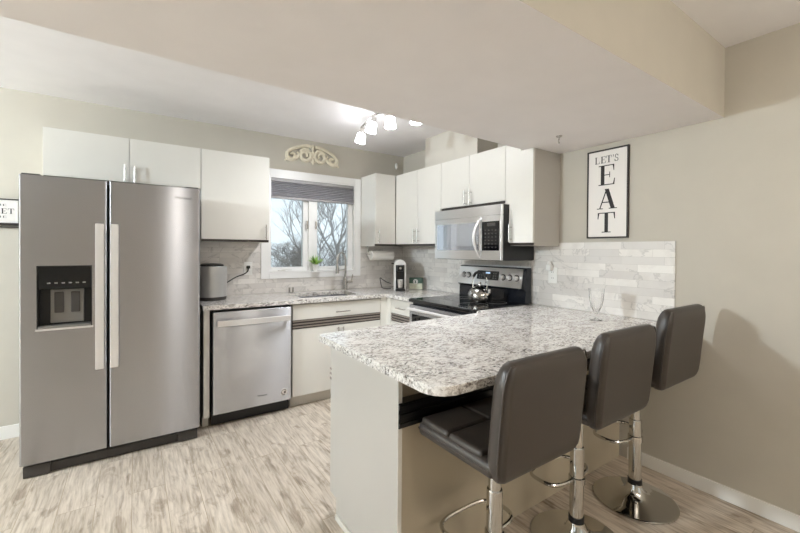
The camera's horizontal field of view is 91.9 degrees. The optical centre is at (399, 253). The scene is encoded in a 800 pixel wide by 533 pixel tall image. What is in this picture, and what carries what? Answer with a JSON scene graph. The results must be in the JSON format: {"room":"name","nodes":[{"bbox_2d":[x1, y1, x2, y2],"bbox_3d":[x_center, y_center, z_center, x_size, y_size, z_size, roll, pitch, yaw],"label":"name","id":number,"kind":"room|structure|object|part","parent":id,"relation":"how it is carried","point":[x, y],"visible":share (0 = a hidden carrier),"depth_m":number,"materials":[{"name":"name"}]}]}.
{"room":"kitchen","nodes":[
{"label":"kitchen","id":0,"kind":"room"},
{"bbox_2d":[0,87,403,426],"bbox_3d":[-2.976,0.070,2.611,7.500,2.435,0.150,0,1,-34],"label":"wall","id":1,"kind":"structure","parent":0,"point":[24,115],"depth_m":2.83,"materials":[{"name":"beige paint"}]},
{"bbox_2d":[0,198,18,227],"bbox_3d":[-2.820,-0.298,2.603,0.368,0.231,0.029,0,1,-34],"label":"home sign","id":2,"kind":"object","parent":1,"relation":"attached to","point":[8,207],"visible":1,"depth_m":2.68,"materials":[{"name":"white wood"}]},
{"bbox_2d":[0,424,18,439],"bbox_3d":[-4.234,1.241,1.664,4.015,0.092,0.014,0,1,-34],"label":"baseboard","id":3,"kind":"structure","parent":1,"relation":"attached to","point":[10,431],"depth_m":2.69,"materials":[{"name":"white paint"}]},
{"bbox_2d":[43,127,200,188],"bbox_3d":[-2.046,-0.669,2.925,0.932,0.339,0.367,0,1,-34],"label":"upper cabinet","id":4,"kind":"object","parent":1,"relation":"attached to","point":[66,153],"visible":0.94,"depth_m":2.77,"materials":[{"name":"white laminate"}]},
{"bbox_3d":[-2.160,-0.678,2.680,0.465,0.317,0.019,0,1,-34],"label":"door","id":5,"kind":"part","parent":4,"relation":"part of","materials":[{"name":"white laminate"}]},
{"bbox_3d":[-1.971,-0.509,2.816,0.925,0.019,0.013,0,1,-34],"label":"finger rail","id":6,"kind":"part","parent":4,"relation":"part of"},
{"bbox_3d":[-1.776,-0.678,2.944,0.462,0.317,0.019,0,1,-34],"label":"door","id":7,"kind":"part","parent":4,"relation":"part of","materials":[{"name":"white laminate"}]},
{"bbox_2d":[200,149,268,242],"bbox_3d":[-1.442,-0.469,3.343,0.534,0.737,0.367,0,1,-34],"label":"upper cabinet","id":8,"kind":"object","parent":1,"relation":"attached to","point":[234,190],"visible":0.98,"depth_m":3.21,"materials":[{"name":"white laminate"}]},
{"bbox_3d":[-1.368,-0.111,3.236,0.527,0.019,0.013,0,1,-34],"label":"finger rail","id":9,"kind":"part","parent":8,"relation":"part of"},
{"bbox_2d":[200,242,402,294],"bbox_3d":[-0.879,0.137,3.955,2.198,0.476,0.010,0,1,-34],"label":"backsplash","id":10,"kind":"structure","parent":1,"relation":"attached to","point":[233,256],"depth_m":3.70,"materials":[{"name":"tile"}]},
{"bbox_2d":[244,262,251,274],"bbox_3d":[-1.406,0.136,3.581,0.074,0.120,0.008,0,1,-34],"label":"wall outlet","id":11,"kind":"object","parent":10,"relation":"attached to","point":[246,264],"visible":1,"depth_m":3.58,"materials":[{"name":"white plastic"}]},
{"bbox_2d":[261,168,360,278],"bbox_3d":[-0.891,-0.289,3.975,1.062,1.055,0.195,0,1,-34],"label":"window","id":12,"kind":"structure","parent":1,"relation":"in","point":[309,208],"depth_m":3.95,"materials":[{"name":"white plastic"}]},
{"bbox_3d":[-1.112,-0.283,3.860,0.383,0.904,0.045,0,1,-34],"label":"sash","id":13,"kind":"part","parent":12,"relation":"part of","materials":[{"name":"glass"}]},
{"bbox_2d":[271,177,353,204],"bbox_3d":[-0.875,-0.635,3.959,0.880,0.197,0.040,0,1,-34],"label":"window blind","id":14,"kind":"object","parent":12,"relation":"attached to","point":[281,188],"visible":0.89,"depth_m":3.92,"materials":[{"name":"grey fabric"}]},
{"bbox_3d":[-0.875,-0.548,3.960,0.878,0.024,0.036,0,1,-34],"label":"rail","id":15,"kind":"part","parent":14,"relation":"part of","materials":[{"name":"white plastic"}]},
{"bbox_2d":[310,255,322,270],"bbox_3d":[-0.849,0.084,3.934,0.199,0.172,0.089,0,1,-34],"label":"potted plant","id":16,"kind":"object","parent":12,"relation":"on","point":[315,261],"visible":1,"depth_m":3.92,"materials":[{"name":"green plant"}]},
{"bbox_3d":[-0.856,0.139,3.932,0.068,0.064,0.068,0,1,-34],"label":"pot","id":17,"kind":"part","parent":16,"relation":"part of","materials":[{"name":"white ceramic"}]},
{"bbox_3d":[-0.709,-0.282,4.136,0.413,0.904,0.045,0,1,-34],"label":"sash","id":18,"kind":"part","parent":12,"relation":"part of","materials":[{"name":"glass"}]},
{"bbox_2d":[284,144,338,167],"bbox_3d":[-0.885,-1.005,3.925,0.582,0.205,0.040,0,1,-34],"label":"wall ornament","id":19,"kind":"object","parent":1,"relation":"attached to","point":[313,155],"visible":1,"depth_m":3.91,"materials":[{"name":"beige wood"}]},
{"bbox_2d":[361,173,395,245],"bbox_3d":[-0.230,-0.460,4.184,0.248,0.754,0.353,0,1,-34],"label":"upper cabinet","id":20,"kind":"object","parent":1,"relation":"attached to","point":[377,190],"visible":1,"depth_m":4.08,"materials":[{"name":"white laminate"}]},
{"bbox_2d":[366,246,393,259],"bbox_3d":[-0.210,-0.009,4.213,0.356,0.147,0.100,0,1,-34],"label":"paper towel holder","id":21,"kind":"object","parent":20,"relation":"attached to","point":[372,255],"visible":1,"depth_m":4.17,"materials":[{"name":"white paper"}]},
{"bbox_3d":[-0.161,-0.093,4.083,0.241,0.019,0.013,0,1,-34],"label":"finger rail","id":22,"kind":"part","parent":20,"relation":"part of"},
{"bbox_3d":[-0.156,-0.469,4.077,0.246,0.732,0.019,0,1,-34],"label":"door","id":23,"kind":"part","parent":20,"relation":"part of","materials":[{"name":"white laminate"}]},
{"bbox_2d":[0,398,798,532],"bbox_3d":[-0.791,1.392,-0.571,7.500,0.120,7.900,0,1,-34],"label":"floor","id":24,"kind":"structure","parent":0,"point":[269,472],"depth_m":2.13,"materials":[{"name":"plastic"}]},
{"bbox_2d":[19,173,199,478],"bbox_3d":[-1.959,0.414,2.711,0.918,1.758,0.766,0,1,-34],"label":"refrigerator","id":25,"kind":"object","parent":24,"relation":"on","point":[109,275],"visible":1,"depth_m":2.39,"materials":[{"name":"grey metal"}]},
{"bbox_3d":[-2.006,0.379,2.323,0.401,1.662,0.074,0,1,-34],"label":"freezer door","id":26,"kind":"part","parent":25,"relation":"part of","materials":[{"name":"silver metal"}]},
{"bbox_3d":[-1.985,0.441,2.293,0.262,0.012,0.004,0,1,-34],"label":"dispenser trim","id":27,"kind":"part","parent":25,"relation":"part of","materials":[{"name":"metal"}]},
{"bbox_3d":[-1.999,0.141,2.313,0.239,0.132,0.049,0,1,-34],"label":"control panel","id":28,"kind":"part","parent":25,"relation":"part of","materials":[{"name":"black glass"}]},
{"bbox_3d":[-1.835,0.258,2.365,0.043,0.885,0.060,0,1,-34],"label":"handle","id":29,"kind":"part","parent":25,"relation":"part of","materials":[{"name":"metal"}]},
{"bbox_3d":[-1.776,0.258,2.406,0.043,0.885,0.060,0,1,-34],"label":"handle","id":30,"kind":"part","parent":25,"relation":"part of","materials":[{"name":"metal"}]},
{"bbox_3d":[-1.625,0.379,2.585,0.509,1.662,0.074,0,1,-34],"label":"fridge door","id":31,"kind":"part","parent":25,"relation":"part of","materials":[{"name":"silver metal"}]},
{"bbox_2d":[200,309,209,426],"bbox_3d":[-1.597,0.851,3.102,0.040,0.881,0.596,0,1,-34],"label":"end panel","id":32,"kind":"object","parent":24,"relation":"on","point":[204,315],"visible":0.45,"depth_m":2.86,"materials":[{"name":"white laminate"}]},
{"bbox_2d":[209,305,290,424],"bbox_3d":[-1.294,0.857,3.248,0.591,0.864,0.664,0,1,-34],"label":"dishwasher","id":33,"kind":"object","parent":24,"relation":"on","point":[250,371],"visible":1,"depth_m":3.00,"materials":[{"name":"silver metal"}]},
{"bbox_3d":[-1.179,1.245,3.081,0.587,0.094,0.012,0,1,-34],"label":"toe panel","id":34,"kind":"part","parent":33,"relation":"part of","materials":[{"name":"black plastic"}]},
{"bbox_3d":[-1.118,0.517,2.997,0.544,0.045,0.060,0,1,-34],"label":"handle","id":35,"kind":"part","parent":33,"relation":"part of","materials":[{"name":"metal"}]},
{"bbox_2d":[289,298,380,406],"bbox_3d":[-0.701,0.853,3.696,0.860,0.880,0.633,0,1,-34],"label":"base cabinet","id":36,"kind":"object","parent":24,"relation":"on","point":[310,357],"visible":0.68,"depth_m":3.35,"materials":[{"name":"beige laminate"}]},
{"bbox_3d":[-0.724,0.915,3.351,0.427,0.562,0.020,0,1,-34],"label":"door","id":37,"kind":"part","parent":36,"relation":"part of","materials":[{"name":"white laminate"}]},
{"bbox_2d":[200,286,458,310],"bbox_3d":[-0.580,0.398,3.514,2.202,0.032,1.058,0,1,-34],"label":"countertop","id":38,"kind":"structure","parent":36,"relation":"on","point":[284,298],"depth_m":3.49,"materials":[{"name":"stone"}]},
{"bbox_2d":[200,263,249,300],"bbox_3d":[-1.539,0.226,3.348,0.234,0.300,0.516,0,1,9],"label":"toaster","id":39,"kind":"object","parent":38,"relation":"on","point":[213,276],"visible":0.93,"depth_m":3.12,"materials":[{"name":"silver metal"}]},
{"bbox_3d":[-1.561,0.089,3.208,0.184,0.024,0.184,0,1,-34],"label":"lid","id":40,"kind":"part","parent":39,"relation":"part of","materials":[{"name":"black plastic"}]},
{"bbox_3d":[-1.452,0.185,3.441,0.044,0.131,0.293,1,1,16],"label":"cord","id":41,"kind":"part","parent":39,"relation":"part of","materials":[{"name":"black plastic"}]},
{"bbox_2d":[300,294,346,297],"bbox_3d":[-0.711,0.500,3.658,0.592,0.176,0.382,0,1,-34],"label":"sink","id":42,"kind":"object","parent":38,"relation":"in","point":[333,294],"visible":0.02,"depth_m":3.84,"materials":[{"name":"silver metal"}]},
{"bbox_2d":[335,252,352,289],"bbox_3d":[-0.593,0.176,4.002,0.085,0.402,0.259,1,1,32],"label":"faucet","id":43,"kind":"object","parent":38,"relation":"on","point":[346,281],"visible":1,"depth_m":4.04,"materials":[{"name":"silver metal"}]},
{"bbox_3d":[-0.602,0.111,3.978,0.023,0.272,0.192,1,1,21],"label":"spout","id":44,"kind":"part","parent":43,"relation":"part of","materials":[{"name":"silver metal"}]},
{"bbox_2d":[380,259,405,290],"bbox_3d":[-0.078,0.218,4.106,0.274,0.323,0.320,0,1,-3],"label":"coffee machine","id":45,"kind":"object","parent":38,"relation":"on","point":[399,266],"visible":1,"depth_m":4.04,"materials":[{"name":"white plastic"}]},
{"bbox_2d":[397,279,402,287],"bbox_3d":[0.003,0.307,3.994,0.062,0.088,0.062,0,1,-34],"label":"glass cup","id":46,"kind":"object","parent":45,"relation":"on","point":[399,281],"depth_m":3.97,"materials":[{"name":"white glass"}]},
{"bbox_3d":[0.003,0.239,4.007,0.090,0.245,0.065,0,1,-3],"label":"panel","id":47,"kind":"part","parent":45,"relation":"part of","materials":[{"name":"black plastic"}]},
{"bbox_2d":[409,277,422,289],"bbox_3d":[0.175,0.318,4.177,0.144,0.124,0.073,0,1,8],"label":"carton","id":48,"kind":"object","parent":38,"relation":"on","point":[414,282],"visible":1,"depth_m":4.14,"materials":[{"name":"green cardboard"}]},
{"bbox_3d":[-0.545,0.595,3.470,0.856,0.075,0.019,0,1,-34],"label":"grooved rail","id":49,"kind":"part","parent":36,"relation":"part of","materials":[{"name":"grey metal"}]},
{"bbox_3d":[-0.544,0.492,3.469,0.856,0.127,0.020,0,1,-34],"label":"drawer","id":50,"kind":"part","parent":36,"relation":"part of","materials":[{"name":"white laminate"}]},
{"bbox_3d":[-0.371,0.916,3.594,0.427,0.562,0.020,0,1,-34],"label":"door","id":51,"kind":"part","parent":36,"relation":"part of","materials":[{"name":"white laminate"}]},
{"bbox_2d":[380,297,391,325],"bbox_3d":[-0.062,0.854,4.110,0.658,0.880,0.658,0,1,-34],"label":"base cabinet","id":52,"kind":"object","parent":24,"relation":"on","point":[385,307],"visible":0.02,"depth_m":3.72,"materials":[{"name":"white laminate"}]},
{"bbox_2d":[391,299,412,323],"bbox_3d":[0.249,0.860,3.687,0.625,0.880,0.388,0,1,-34],"label":"base cabinet","id":53,"kind":"object","parent":24,"relation":"on","point":[400,314],"visible":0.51,"depth_m":3.57,"materials":[{"name":"beige laminate"}]},
{"bbox_3d":[0.030,0.598,3.533,0.018,0.075,0.384,0,1,-34],"label":"grooved rail","id":54,"kind":"part","parent":53,"relation":"part of","materials":[{"name":"grey metal"}]},
{"bbox_2d":[406,265,530,321],"bbox_3d":[0.537,0.697,3.178,0.707,1.180,0.760,0,1,-34],"label":"range","id":55,"kind":"object","parent":24,"relation":"on","point":[509,286],"visible":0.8,"depth_m":3.15,"materials":[{"name":"metal"}]},
{"bbox_3d":[0.270,0.464,2.992,0.057,0.024,0.682,0,1,-34],"label":"oven handle","id":56,"kind":"part","parent":55,"relation":"part of","materials":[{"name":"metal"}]},
{"bbox_3d":[0.307,0.765,3.021,0.042,0.662,0.750,0,1,-34],"label":"oven door","id":57,"kind":"part","parent":55,"relation":"part of","materials":[{"name":"silver metal"}]},
{"bbox_2d":[409,294,528,313],"bbox_3d":[0.547,0.399,3.180,0.628,0.028,0.760,0,1,-34],"label":"cooktop","id":58,"kind":"object","parent":55,"relation":"in","point":[457,304],"depth_m":3.05,"materials":[{"name":"black glass"}]},
{"bbox_2d":[468,271,491,302],"bbox_3d":[0.647,0.261,3.138,0.192,0.249,0.192,0,1,11],"label":"kettle","id":59,"kind":"object","parent":55,"relation":"on","point":[479,293],"visible":1,"depth_m":3.07,"materials":[{"name":"metal"}]},
{"bbox_3d":[0.648,0.215,3.137,0.009,0.145,0.165,0,1,-34],"label":"handle","id":60,"kind":"part","parent":59,"relation":"part of","materials":[{"name":"silver metal"}]},
{"bbox_3d":[0.698,0.316,3.065,0.048,0.086,0.059,0,1,-34],"label":"spout","id":61,"kind":"part","parent":59,"relation":"part of","materials":[{"name":"metal"}]},
{"bbox_3d":[0.761,0.194,3.348,0.032,0.155,0.720,0,1,-34],"label":"control panel","id":62,"kind":"part","parent":55,"relation":"part of","materials":[{"name":"silver metal"}]},
{"bbox_3d":[0.921,0.195,3.084,0.032,0.051,0.051,0,1,-34],"label":"knob","id":63,"kind":"part","parent":55,"relation":"part of","materials":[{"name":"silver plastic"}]},
{"bbox_2d":[330,348,618,532],"bbox_3d":[0.542,0.874,2.235,1.794,0.881,0.653,0,1,-34],"label":"base cabinet","id":64,"kind":"object","parent":24,"relation":"on","point":[386,476],"visible":0.31,"depth_m":1.69,"materials":[{"name":"beige laminate"}]},
{"bbox_3d":[-0.175,0.874,1.733,0.020,0.881,0.608,0,1,-34],"label":"panel","id":65,"kind":"part","parent":64,"relation":"part of","materials":[{"name":"beige laminate"}]},
{"bbox_2d":[319,304,656,396],"bbox_3d":[0.588,0.419,2.112,1.864,0.032,1.034,0,1,-34],"label":"breakfast bar","id":66,"kind":"object","parent":64,"relation":"on","point":[460,354],"visible":0.91,"depth_m":1.78,"materials":[{"name":"stone"}]},
{"bbox_2d":[588,288,604,320],"bbox_3d":[1.196,0.307,2.357,0.090,0.194,0.090,0,1,-34],"label":"glass goblet","id":67,"kind":"object","parent":66,"relation":"on","point":[596,295],"visible":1,"depth_m":2.33,"materials":[{"name":"clear glass"}]},
{"bbox_3d":[0.718,0.619,1.990,1.782,0.096,0.058,0,1,-34],"label":"grooved rail","id":68,"kind":"part","parent":64,"relation":"part of","materials":[{"name":"black plastic"}]},
{"bbox_3d":[0.702,0.877,2.030,1.762,0.881,0.020,0,1,-34],"label":"panel","id":69,"kind":"part","parent":64,"relation":"part of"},
{"bbox_2d":[418,346,586,532],"bbox_3d":[0.371,0.824,1.442,0.450,0.994,0.442,0,1,-34],"label":"bar stool","id":70,"kind":"object","parent":24,"relation":"on","point":[532,418],"visible":1,"depth_m":1.27,"materials":[{"name":"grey leather"}]},
{"bbox_3d":[0.356,0.672,1.464,0.444,0.055,0.381,0,1,-34],"label":"seat","id":71,"kind":"part","parent":70,"relation":"part of","materials":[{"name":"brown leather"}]},
{"bbox_3d":[0.358,0.903,1.461,0.048,0.236,0.048,0,1,-34],"label":"lift rod","id":72,"kind":"part","parent":70,"relation":"part of","materials":[{"name":"silver metal"}]},
{"bbox_3d":[0.471,0.522,1.296,0.444,0.387,0.094,0,1,-34],"label":"backrest","id":73,"kind":"part","parent":70,"relation":"part of","materials":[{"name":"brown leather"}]},
{"bbox_2d":[529,324,655,532],"bbox_3d":[0.829,0.813,1.763,0.450,1.016,0.442,0,1,-34],"label":"bar stool","id":74,"kind":"object","parent":24,"relation":"on","point":[619,377],"visible":0.8,"depth_m":1.61,"materials":[{"name":"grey leather"}]},
{"bbox_3d":[0.816,0.882,1.782,0.048,0.236,0.048,0,1,-34],"label":"lift rod","id":75,"kind":"part","parent":74,"relation":"part of","materials":[{"name":"silver metal"}]},
{"bbox_3d":[0.814,0.651,1.784,0.444,0.055,0.381,0,1,-34],"label":"seat","id":76,"kind":"part","parent":74,"relation":"part of","materials":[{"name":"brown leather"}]},
{"bbox_3d":[0.929,0.500,1.617,0.444,0.387,0.094,0,1,-34],"label":"backrest","id":77,"kind":"part","parent":74,"relation":"part of","materials":[{"name":"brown leather"}]},
{"bbox_2d":[587,304,705,524],"bbox_3d":[1.279,0.788,2.060,0.450,1.066,0.442,0,1,-34],"label":"bar stool","id":78,"kind":"object","parent":24,"relation":"on","point":[679,330],"visible":0.75,"depth_m":1.95,"materials":[{"name":"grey leather"}]},
{"bbox_3d":[1.264,0.601,2.081,0.444,0.055,0.381,0,1,-34],"label":"seat","id":79,"kind":"part","parent":78,"relation":"part of","materials":[{"name":"grey leather"}]},
{"bbox_3d":[1.266,0.832,2.078,0.048,0.236,0.048,0,1,-34],"label":"lift rod","id":80,"kind":"part","parent":78,"relation":"part of","materials":[{"name":"silver metal"}]},
{"bbox_3d":[1.379,0.451,1.913,0.444,0.387,0.094,0,1,-34],"label":"backrest","id":81,"kind":"part","parent":78,"relation":"part of","materials":[{"name":"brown leather"}]},
{"bbox_2d":[0,0,799,156],"bbox_3d":[-0.773,-1.163,-0.594,7.500,0.120,7.900,0,1,-34],"label":"ceiling","id":82,"kind":"structure","parent":0,"point":[33,58],"depth_m":2.60,"materials":[{"name":"white paint"}]},
{"bbox_2d":[0,0,724,153],"bbox_3d":[-1.517,-0.931,0.488,7.200,0.374,1.068,0,1,-34],"label":"soffit","id":83,"kind":"structure","parent":82,"relation":"attached to","point":[520,74],"depth_m":1.49,"materials":[{"name":"beige paint"}]},
{"bbox_2d":[355,111,380,143],"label":"track light","id":84,"kind":"object","parent":82,"relation":"attached to","point":[371,126],"depth_m":3.00,"materials":[{"name":"silver metal"}]},
{"bbox_3d":[-0.336,-0.970,3.249,0.087,0.094,0.088,0,1,-34],"label":"lamp shade","id":85,"kind":"part","parent":84,"relation":"part of","materials":[{"name":"white"}]},
{"bbox_3d":[-0.226,-0.967,2.967,0.087,0.095,0.090,0,1,-34],"label":"lamp shade","id":86,"kind":"part","parent":84,"relation":"part of","materials":[{"name":"white glass"}]},
{"bbox_2d":[384,115,395,129],"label":"track light","id":87,"kind":"object","parent":82,"relation":"attached to","point":[390,123],"depth_m":2.80,"materials":[{"name":"silver metal"}]},
{"bbox_3d":[-0.071,-0.964,2.829,0.086,0.082,0.086,0,1,-34],"label":"lamp shade","id":88,"kind":"part","parent":87,"relation":"part of","materials":[{"name":"white glass"}]},
{"bbox_2d":[410,121,420,124],"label":"track light","id":89,"kind":"object","parent":82,"relation":"attached to","point":[411,122],"depth_m":2.77,"materials":[{"name":"silver metal"}]},
{"bbox_3d":[0.114,-0.962,2.733,0.086,0.081,0.086,0,1,-34],"label":"lamp shade","id":90,"kind":"part","parent":89,"relation":"part of","materials":[{"name":"white glass"}]},
{"bbox_2d":[403,23,799,514],"bbox_3d":[2.289,0.117,1.437,0.150,2.435,7.750,0,1,-34],"label":"wall","id":91,"kind":"structure","parent":0,"point":[726,190],"depth_m":2.05,"materials":[{"name":"beige paint"}]},
{"bbox_2d":[383,164,441,246],"bbox_3d":[0.190,-0.456,4.047,0.353,0.754,1.054,0,1,-34],"label":"upper cabinet","id":92,"kind":"object","parent":91,"relation":"attached to","point":[418,192],"visible":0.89,"depth_m":3.83,"materials":[{"name":"beige laminate"}]},
{"bbox_3d":[0.073,-0.467,3.989,0.019,0.732,0.378,0,1,-34],"label":"door","id":93,"kind":"part","parent":92,"relation":"part of","materials":[{"name":"white laminate"}]},
{"bbox_3d":[0.083,-0.090,3.979,0.013,0.019,1.048,0,1,-34],"label":"finger rail","id":94,"kind":"part","parent":92,"relation":"part of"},
{"bbox_3d":[0.281,-0.463,3.685,0.019,0.732,0.353,0,1,-34],"label":"door","id":95,"kind":"part","parent":92,"relation":"part of","materials":[{"name":"white laminate"}]},
{"bbox_2d":[441,146,505,210],"bbox_3d":[0.701,-0.604,3.305,0.353,0.437,0.742,0,1,-34],"label":"upper cabinet","id":96,"kind":"object","parent":91,"relation":"attached to","point":[479,179],"visible":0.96,"depth_m":3.19,"materials":[{"name":"beige laminate"}]},
{"bbox_3d":[0.485,-0.617,3.389,0.019,0.415,0.356,0,1,-34],"label":"door","id":97,"kind":"part","parent":96,"relation":"part of","materials":[{"name":"white laminate"}]},
{"bbox_2d":[425,131,497,167],"bbox_3d":[0.553,-0.980,3.611,0.250,0.304,0.705,0,1,-34],"label":"chase","id":98,"kind":"object","parent":96,"relation":"on","point":[446,146],"visible":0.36,"depth_m":3.52,"materials":[{"name":"paint"}]},
{"bbox_3d":[0.580,-0.468,3.200,0.035,0.126,0.010,0,1,-34],"label":"handle","id":99,"kind":"part","parent":96,"relation":"part of","materials":[{"name":"silver metal"}]},
{"bbox_3d":[0.594,-0.397,3.234,0.013,0.019,0.734,0,1,-34],"label":"finger rail","id":100,"kind":"part","parent":96,"relation":"part of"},
{"bbox_2d":[435,204,533,260],"bbox_3d":[0.664,-0.162,3.254,0.448,0.422,0.760,0,1,-34],"label":"microwave","id":101,"kind":"object","parent":96,"relation":"attached to","point":[481,232],"visible":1,"depth_m":3.04,"materials":[{"name":"silver metal"}]},
{"bbox_3d":[0.483,-0.126,3.251,0.028,0.340,0.562,0,1,-34],"label":"door","id":102,"kind":"part","parent":101,"relation":"part of","materials":[{"name":"silver metal"}]},
{"bbox_3d":[0.596,-0.125,3.010,0.067,0.303,0.026,0,1,-20],"label":"handle","id":103,"kind":"part","parent":101,"relation":"part of","materials":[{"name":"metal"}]},
{"bbox_3d":[0.695,0.047,3.279,0.352,0.004,0.750,0,1,-34],"label":"plate","id":104,"kind":"part","parent":101,"relation":"part of","materials":[{"name":"grey plastic"}]},
{"bbox_3d":[0.699,-0.122,2.938,0.028,0.340,0.196,0,1,-34],"label":"control panel","id":105,"kind":"part","parent":101,"relation":"part of","materials":[{"name":"silver metal"}]},
{"bbox_3d":[0.695,-0.613,3.083,0.019,0.415,0.381,0,1,-34],"label":"door","id":106,"kind":"part","parent":96,"relation":"part of","materials":[{"name":"white laminate"}]},
{"bbox_2d":[505,145,559,245],"bbox_3d":[0.981,-0.438,2.897,0.353,0.757,0.248,0,1,-34],"label":"upper cabinet","id":107,"kind":"object","parent":91,"relation":"attached to","point":[532,188],"visible":0.92,"depth_m":2.81,"materials":[{"name":"beige laminate"}]},
{"bbox_3d":[0.873,-0.449,2.824,0.019,0.735,0.246,0,1,-34],"label":"door","id":108,"kind":"part","parent":107,"relation":"part of","materials":[{"name":"white laminate"}]},
{"bbox_3d":[0.884,-0.071,2.813,0.013,0.019,0.202,0,1,-34],"label":"finger rail","id":109,"kind":"part","parent":107,"relation":"part of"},
{"bbox_2d":[403,241,675,320],"bbox_3d":[0.826,0.150,3.425,0.010,0.484,2.794,0,1,-34],"label":"backsplash","id":110,"kind":"structure","parent":91,"relation":"attached to","point":[638,279],"depth_m":2.68,"materials":[{"name":"tile"}]},
{"bbox_2d":[548,267,556,282],"bbox_3d":[1.156,0.161,2.927,0.008,0.120,0.074,0,1,-34],"label":"wall outlet","id":111,"kind":"object","parent":110,"relation":"attached to","point":[552,275],"visible":0.87,"depth_m":2.92,"materials":[{"name":"white plastic"}]},
{"bbox_2d":[546,261,552,270],"bbox_3d":[1.129,0.092,2.927,0.035,0.073,0.044,0,1,-34],"label":"plug","id":112,"kind":"object","parent":111,"relation":"attached to","point":[549,267],"visible":1,"depth_m":2.91,"materials":[{"name":"white plastic"}]},
{"bbox_2d":[587,144,629,238],"bbox_3d":[1.391,-0.405,2.596,0.017,0.598,0.273,0,1,-34],"label":"eat sign","id":113,"kind":"object","parent":91,"relation":"attached to","point":[608,170],"visible":1,"depth_m":2.58,"materials":[{"name":"white wood"}]},
{"bbox_2d":[627,447,799,532],"bbox_3d":[2.888,1.309,0.419,0.014,0.078,5.028,0,1,-34],"label":"baseboard","id":114,"kind":"structure","parent":91,"relation":"attached to","point":[781,516],"depth_m":2.07,"materials":[{"name":"white paint"}]},
{"label":"outside","id":115,"kind":"structure","parent":0,"visible":0},
{"bbox_3d":[-27.340,1.595,70.919,150.000,0.200,139.700,0,1,-34],"label":"ground","id":116,"kind":"structure","parent":115,"visible":0},
{"bbox_2d":[271,199,336,243],"bbox_3d":[-5.477,-1.665,24.103,4.464,7.490,4.422,1,1,30],"label":"bare tree","id":117,"kind":"object","parent":116,"relation":"on","point":[297,217],"visible":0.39,"depth_m":23.37,"materials":[{"name":"plant"}]},
{"bbox_2d":[271,228,345,266],"bbox_3d":[-2.935,0.618,13.232,3.403,3.165,2.588,0,1,-37],"label":"bare shrub","id":118,"kind":"object","parent":116,"relation":"on","point":[294,260],"visible":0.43,"depth_m":12.88,"materials":[{"name":"plant"}]},
{"bbox_2d":[271,243,345,266],"bbox_3d":[-8.966,0.090,53.006,100.000,3.793,30.000,0,1,-34],"label":"hill","id":119,"kind":"structure","parent":116,"relation":"on","point":[274,245],"depth_m":47.32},
{"bbox_2d":[287,200,345,265],"bbox_3d":[-2.792,-1.334,16.808,4.598,7.009,4.906,0,1,-18],"label":"bare tree","id":120,"kind":"object","parent":116,"relation":"on","point":[300,206],"visible":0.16,"depth_m":17.41,"materials":[{"name":"grey plant"}]},
{"bbox_2d":[299,202,345,265],"bbox_3d":[-5.452,-1.739,30.160,5.194,7.523,4.636,0,1,-34],"label":"bare tree","id":121,"kind":"object","parent":116,"relation":"on","point":[328,236],"visible":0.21,"depth_m":30.11,"materials":[{"name":"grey plant"}]}
]}

